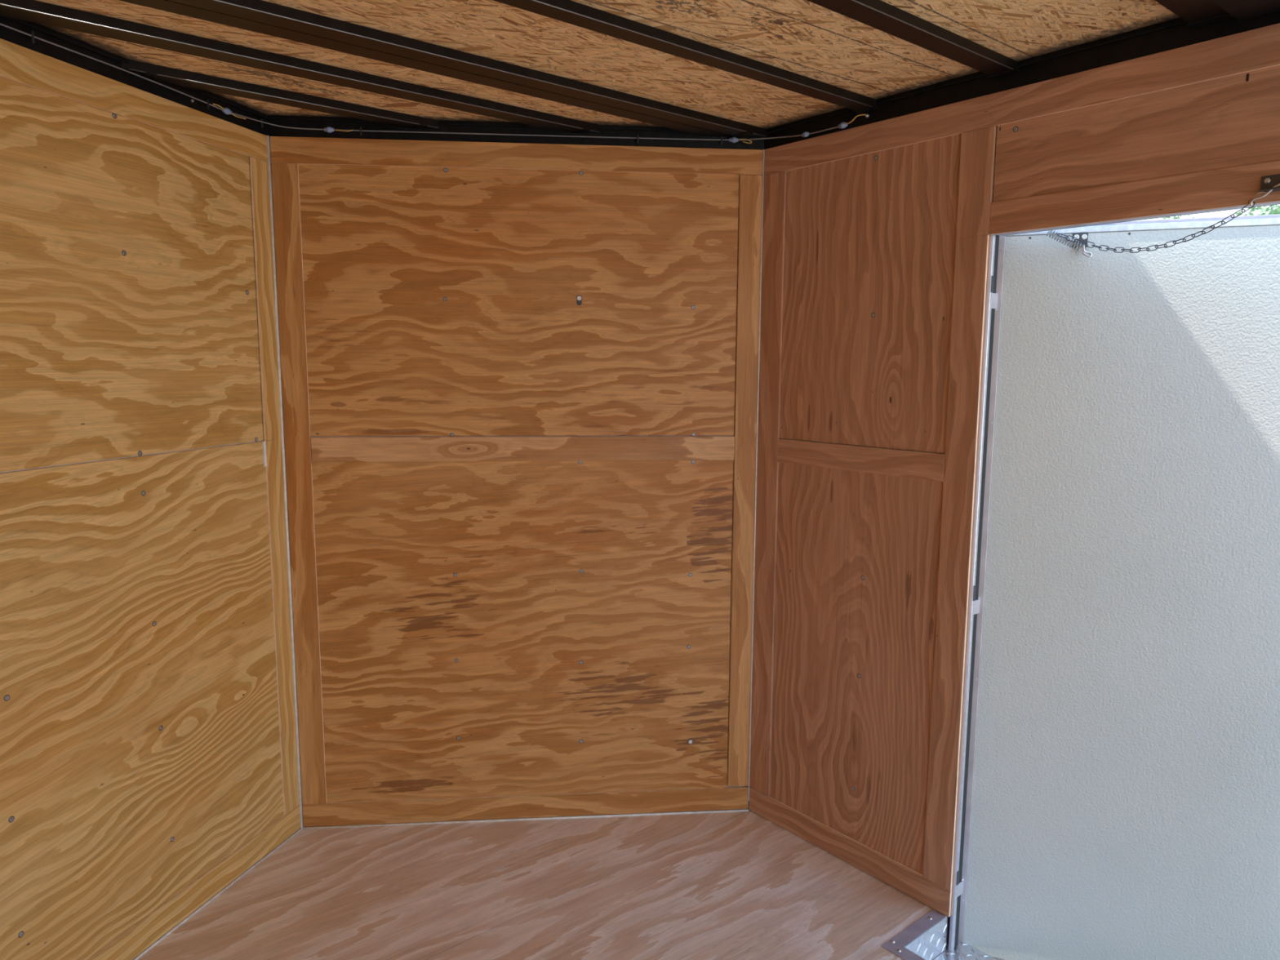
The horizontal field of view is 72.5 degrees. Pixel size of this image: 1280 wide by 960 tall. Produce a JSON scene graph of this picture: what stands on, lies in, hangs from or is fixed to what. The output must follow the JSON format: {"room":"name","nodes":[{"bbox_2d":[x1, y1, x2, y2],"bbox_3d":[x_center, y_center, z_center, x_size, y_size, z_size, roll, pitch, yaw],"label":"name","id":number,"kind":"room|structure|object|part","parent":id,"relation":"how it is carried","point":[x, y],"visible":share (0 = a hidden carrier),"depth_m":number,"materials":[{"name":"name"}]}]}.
{"room":"cargo space","nodes":[
{"label":"cargo space","id":0,"kind":"room"},
{"bbox_2d":[0,38,299,959],"bbox_3d":[-1.113,0.166,1.689,0.057,1.980,1.307,2,8,16],"label":"wall","id":1,"kind":"structure","parent":0,"point":[148,733],"depth_m":1.80,"materials":[{"name":"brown wood"}]},
{"bbox_3d":[-1.103,-0.378,1.582,0.004,0.713,1.179,2,8,16],"label":"plywood panel","id":2,"kind":"part","parent":1,"relation":"part of","materials":[{"name":"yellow wood"}]},
{"bbox_2d":[0,15,267,135],"bbox_3d":[-1.095,-0.790,1.552,0.036,0.047,1.297,2,8,16],"label":"trim","id":3,"kind":"structure","parent":1,"relation":"attached to","point":[40,31],"depth_m":1.71,"materials":[{"name":"black paint"}]},
{"bbox_3d":[-1.101,0.479,1.718,0.007,1.020,1.224,2,8,16],"label":"plywood panel","id":4,"kind":"part","parent":1,"relation":"part of","materials":[{"name":"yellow wood"}]},
{"bbox_2d":[88,804,300,959],"bbox_3d":[-1.097,0.992,1.788,0.006,0.067,1.230,2,8,16],"label":"baseboard","id":5,"kind":"structure","parent":1,"relation":"attached to","point":[140,936],"depth_m":2.02,"materials":[{"name":"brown wood"}]},
{"bbox_2d":[133,827,302,959],"bbox_3d":[-1.092,1.028,1.792,0.006,0.006,1.237,2,8,16],"label":"trim","id":6,"kind":"structure","parent":1,"relation":"attached to","point":[139,956],"depth_m":2.07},
{"bbox_2d":[266,135,302,828],"bbox_3d":[-0.918,0.053,2.260,0.007,1.810,0.007,-6,10,-39],"label":"trim","id":7,"kind":"structure","parent":1,"relation":"attached to","point":[268,136],"depth_m":2.25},
{"bbox_2d":[269,136,764,826],"bbox_3d":[-0.309,0.082,2.348,1.307,1.980,0.055,0,8,-5],"label":"wall","id":8,"kind":"structure","parent":0,"point":[519,380],"depth_m":2.31,"materials":[{"name":"orange wood"}]},
{"bbox_2d":[0,22,869,144],"bbox_3d":[-0.564,-0.819,1.843,2.046,0.030,0.821,-4,9,-30],"label":"cable","id":9,"kind":"object","parent":8,"relation":"attached to","point":[227,111],"visible":1,"depth_m":2.14,"materials":[{"name":"black plastic"}]},
{"bbox_2d":[265,115,764,151],"bbox_3d":[-0.298,-0.874,2.205,1.297,0.047,0.036,0,8,-5],"label":"ceiling beam","id":10,"kind":"structure","parent":8,"relation":"attached to","point":[301,122],"depth_m":2.19,"materials":[{"name":"black metal"}]},
{"bbox_3d":[-0.326,-0.467,2.254,1.165,0.708,0.007,0,8,-5],"label":"plywood panel","id":11,"kind":"part","parent":8,"relation":"part of","materials":[{"name":"orange wood"}]},
{"bbox_3d":[-0.330,0.404,2.371,1.165,1.005,0.007,0,8,-5],"label":"plywood panel","id":12,"kind":"part","parent":8,"relation":"part of","materials":[{"name":"orange wood"}]},
{"bbox_2d":[302,786,748,826],"bbox_3d":[-0.305,0.911,2.435,1.233,0.064,0.006,0,8,-5],"label":"baseboard","id":13,"kind":"structure","parent":8,"relation":"attached to","point":[348,813],"depth_m":2.43,"materials":[{"name":"orange wood"}]},
{"bbox_2d":[302,808,748,829],"bbox_3d":[-0.306,0.946,2.436,1.237,0.006,0.006,0,8,-5],"label":"trim","id":14,"kind":"structure","parent":8,"relation":"attached to","point":[743,810],"depth_m":2.43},
{"bbox_2d":[747,149,764,800],"bbox_3d":[0.314,0.031,2.368,0.004,1.782,0.004,-6,10,-39],"label":"trim","id":15,"kind":"structure","parent":8,"relation":"attached to","point":[763,149],"depth_m":2.36,"materials":[{"name":"brown wood"}]},
{"bbox_2d":[132,808,948,959],"bbox_3d":[0.267,1.209,0.961,2.160,0.120,3.860,-6,10,-39],"label":"floor","id":16,"kind":"structure","parent":0,"point":[735,885],"depth_m":2.08,"materials":[{"name":"brown wood"}]},
{"bbox_2d":[881,909,996,959],"bbox_3d":[0.905,1.099,1.680,0.274,0.098,0.850,-6,10,-39],"label":"plate","id":17,"kind":"object","parent":16,"relation":"in","point":[925,939],"visible":1,"depth_m":1.99,"materials":[{"name":"metal"}]},
{"bbox_3d":[0.643,1.025,1.966,0.173,0.022,0.002,-6,10,-39],"label":"frame leg","id":18,"kind":"part","parent":17,"relation":"part of","materials":[{"name":"metal"}]},
{"bbox_2d":[35,0,1180,128],"bbox_3d":[0.278,-0.702,0.705,2.152,0.016,3.860,-6,10,-39],"label":"ceiling","id":19,"kind":"structure","parent":0,"point":[804,37],"depth_m":1.64,"materials":[{"name":"brown wood"}]},
{"bbox_2d":[120,59,442,128],"bbox_3d":[-0.778,-0.859,1.974,0.700,0.021,0.060,-6,10,-39],"label":"bow","id":20,"kind":"object","parent":19,"relation":"attached to","point":[159,73],"visible":0.96,"depth_m":1.93,"materials":[{"name":"brown paint"}]},
{"bbox_2d":[0,0,604,133],"bbox_3d":[-0.635,-0.835,1.802,1.364,0.021,0.066,-6,10,-39],"label":"bow","id":21,"kind":"object","parent":19,"relation":"attached to","point":[32,11],"visible":0.93,"depth_m":1.71,"materials":[{"name":"brown paint"}]},
{"bbox_2d":[119,0,768,137],"bbox_3d":[-0.492,-0.811,1.631,2.046,0.021,0.111,-6,10,-39],"label":"bow","id":22,"kind":"object","parent":19,"relation":"attached to","point":[260,16],"visible":0.89,"depth_m":1.69,"materials":[{"name":"brown paint"}]},
{"bbox_2d":[493,0,878,113],"bbox_3d":[-0.261,-0.773,1.354,2.048,0.021,0.052,-6,10,-39],"label":"bow","id":23,"kind":"object","parent":19,"relation":"attached to","point":[569,11],"visible":1,"depth_m":1.62,"materials":[{"name":"brown paint"}]},
{"bbox_2d":[807,0,1019,79],"bbox_3d":[-0.052,-0.738,1.103,2.048,0.021,0.057,-6,10,-39],"label":"bow","id":24,"kind":"object","parent":19,"relation":"attached to","point":[879,15],"visible":1,"depth_m":1.54,"materials":[{"name":"brown paint"}]},
{"bbox_2d":[1155,0,1233,27],"bbox_3d":[0.181,-0.699,0.823,2.048,0.021,0.075,-6,10,-39],"label":"bow","id":25,"kind":"object","parent":19,"relation":"attached to","point":[1195,12],"visible":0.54,"depth_m":1.43,"materials":[{"name":"brown paint"}]},
{"bbox_2d":[1211,0,1279,20],"bbox_3d":[0.962,-0.745,1.247,0.286,0.032,0.266,-6,10,-39],"label":"plate","id":26,"kind":"object","parent":19,"relation":"attached to","point":[1241,10],"visible":1,"depth_m":1.38,"materials":[{"name":"black paint"}]},
{"bbox_2d":[749,22,1279,890],"bbox_3d":[1.312,0.242,1.220,0.055,1.980,3.130,-6,10,-39],"label":"wall","id":27,"kind":"structure","parent":0,"point":[876,235],"depth_m":2.02,"materials":[{"name":"brown wood"}]},
{"bbox_2d":[749,786,951,916],"bbox_3d":[0.514,0.940,2.247,0.006,0.067,0.629,-6,10,-39],"label":"baseboard","id":28,"kind":"structure","parent":27,"relation":"attached to","point":[883,868],"depth_m":2.21,"materials":[{"name":"brown wood"}]},
{"bbox_3d":[0.523,0.439,2.181,0.007,0.995,0.620,-6,10,-39],"label":"plywood panel","id":29,"kind":"part","parent":27,"relation":"part of","materials":[{"name":"brown wood"}]},
{"bbox_3d":[0.528,-0.436,2.063,0.007,0.710,0.620,-6,10,-39],"label":"plywood panel","id":30,"kind":"part","parent":27,"relation":"part of","materials":[{"name":"brown wood"}]},
{"bbox_2d":[764,10,1279,149],"bbox_3d":[1.306,-0.714,1.082,0.036,0.047,3.130,-6,10,-39],"label":"ceiling beam","id":31,"kind":"structure","parent":27,"relation":"attached to","point":[1173,33],"depth_m":1.70,"materials":[{"name":"black metal"}]},
{"bbox_2d":[946,201,1279,951],"bbox_3d":[0.992,0.332,1.633,0.068,1.626,0.829,-6,10,-39],"label":"trim","id":32,"kind":"structure","parent":27,"relation":"attached to","point":[953,922],"depth_m":1.91,"materials":[{"name":"silver metal"}]},
{"bbox_2d":[956,213,1279,959],"bbox_3d":[1.145,0.317,1.832,0.845,1.682,0.077,3,8,18],"label":"door","id":33,"kind":"structure","parent":27,"relation":"in","point":[1123,789],"depth_m":1.85,"materials":[{"name":"metal"}]},
{"bbox_2d":[1071,232,1088,247],"bbox_3d":[0.903,-0.493,1.790,0.029,0.028,0.017,3,8,20],"label":"bracket","id":34,"kind":"object","parent":33,"relation":"attached to","point":[1083,236],"visible":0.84,"depth_m":1.79,"materials":[{"name":"metal"}]},
{"bbox_3d":[1.511,-0.515,0.852,0.008,0.220,2.454,-6,10,-39],"label":"plywood panel","id":35,"kind":"part","parent":27,"relation":"part of","materials":[{"name":"brown wood"}]},
{"bbox_2d":[1258,173,1279,191],"bbox_3d":[1.031,-0.482,1.411,0.022,0.026,0.052,-6,10,-39],"label":"bracket","id":36,"kind":"object","parent":27,"relation":"attached to","point":[1268,182],"visible":1,"depth_m":1.42,"materials":[{"name":"metal"}]},
{"bbox_2d":[1249,183,1279,205],"bbox_3d":[1.020,-0.467,1.424,0.007,0.028,0.051,-2,8,-18],"label":"hook","id":37,"kind":"object","parent":36,"relation":"attached to","point":[1278,184],"visible":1,"depth_m":1.43,"materials":[{"name":"metal"}]},
{"bbox_2d":[1056,201,1254,253],"bbox_3d":[0.950,-0.456,1.620,0.047,0.060,0.373,-4,9,-27],"label":"chain","id":38,"kind":"object","parent":37,"relation":"hanging from","point":[1245,211],"visible":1,"depth_m":1.61,"materials":[{"name":"metal"}]},
{"bbox_2d":[1046,230,1092,257],"bbox_3d":[0.875,-0.483,1.778,0.087,0.060,0.018,3,8,20],"label":"spring","id":39,"kind":"object","parent":38,"relation":"hanging from","point":[1051,233],"visible":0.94,"depth_m":1.78,"materials":[{"name":"grey metal"}]},
{"label":"outside","id":40,"kind":"structure","parent":0,"visible":0},
{"bbox_3d":[-0.926,1.571,2.465,120.000,0.150,120.000,-6,10,-39],"label":"ground","id":41,"kind":"structure","parent":40,"visible":0},
{"bbox_2d":[1162,214,1194,219],"bbox_3d":[11.594,-3.215,19.039,2.464,5.078,2.461,-6,10,-39],"label":"tree","id":42,"kind":"object","parent":41,"relation":"on","point":[1173,217],"visible":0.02,"depth_m":18.38,"materials":[{"name":"green plant"}]},
{"bbox_2d":[1235,204,1279,216],"bbox_3d":[10.648,-2.430,14.755,2.714,4.653,2.658,-6,10,-39],"label":"tree","id":43,"kind":"object","parent":41,"relation":"on","point":[1277,211],"visible":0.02,"depth_m":14.25,"materials":[{"name":"green plant"}]}
]}

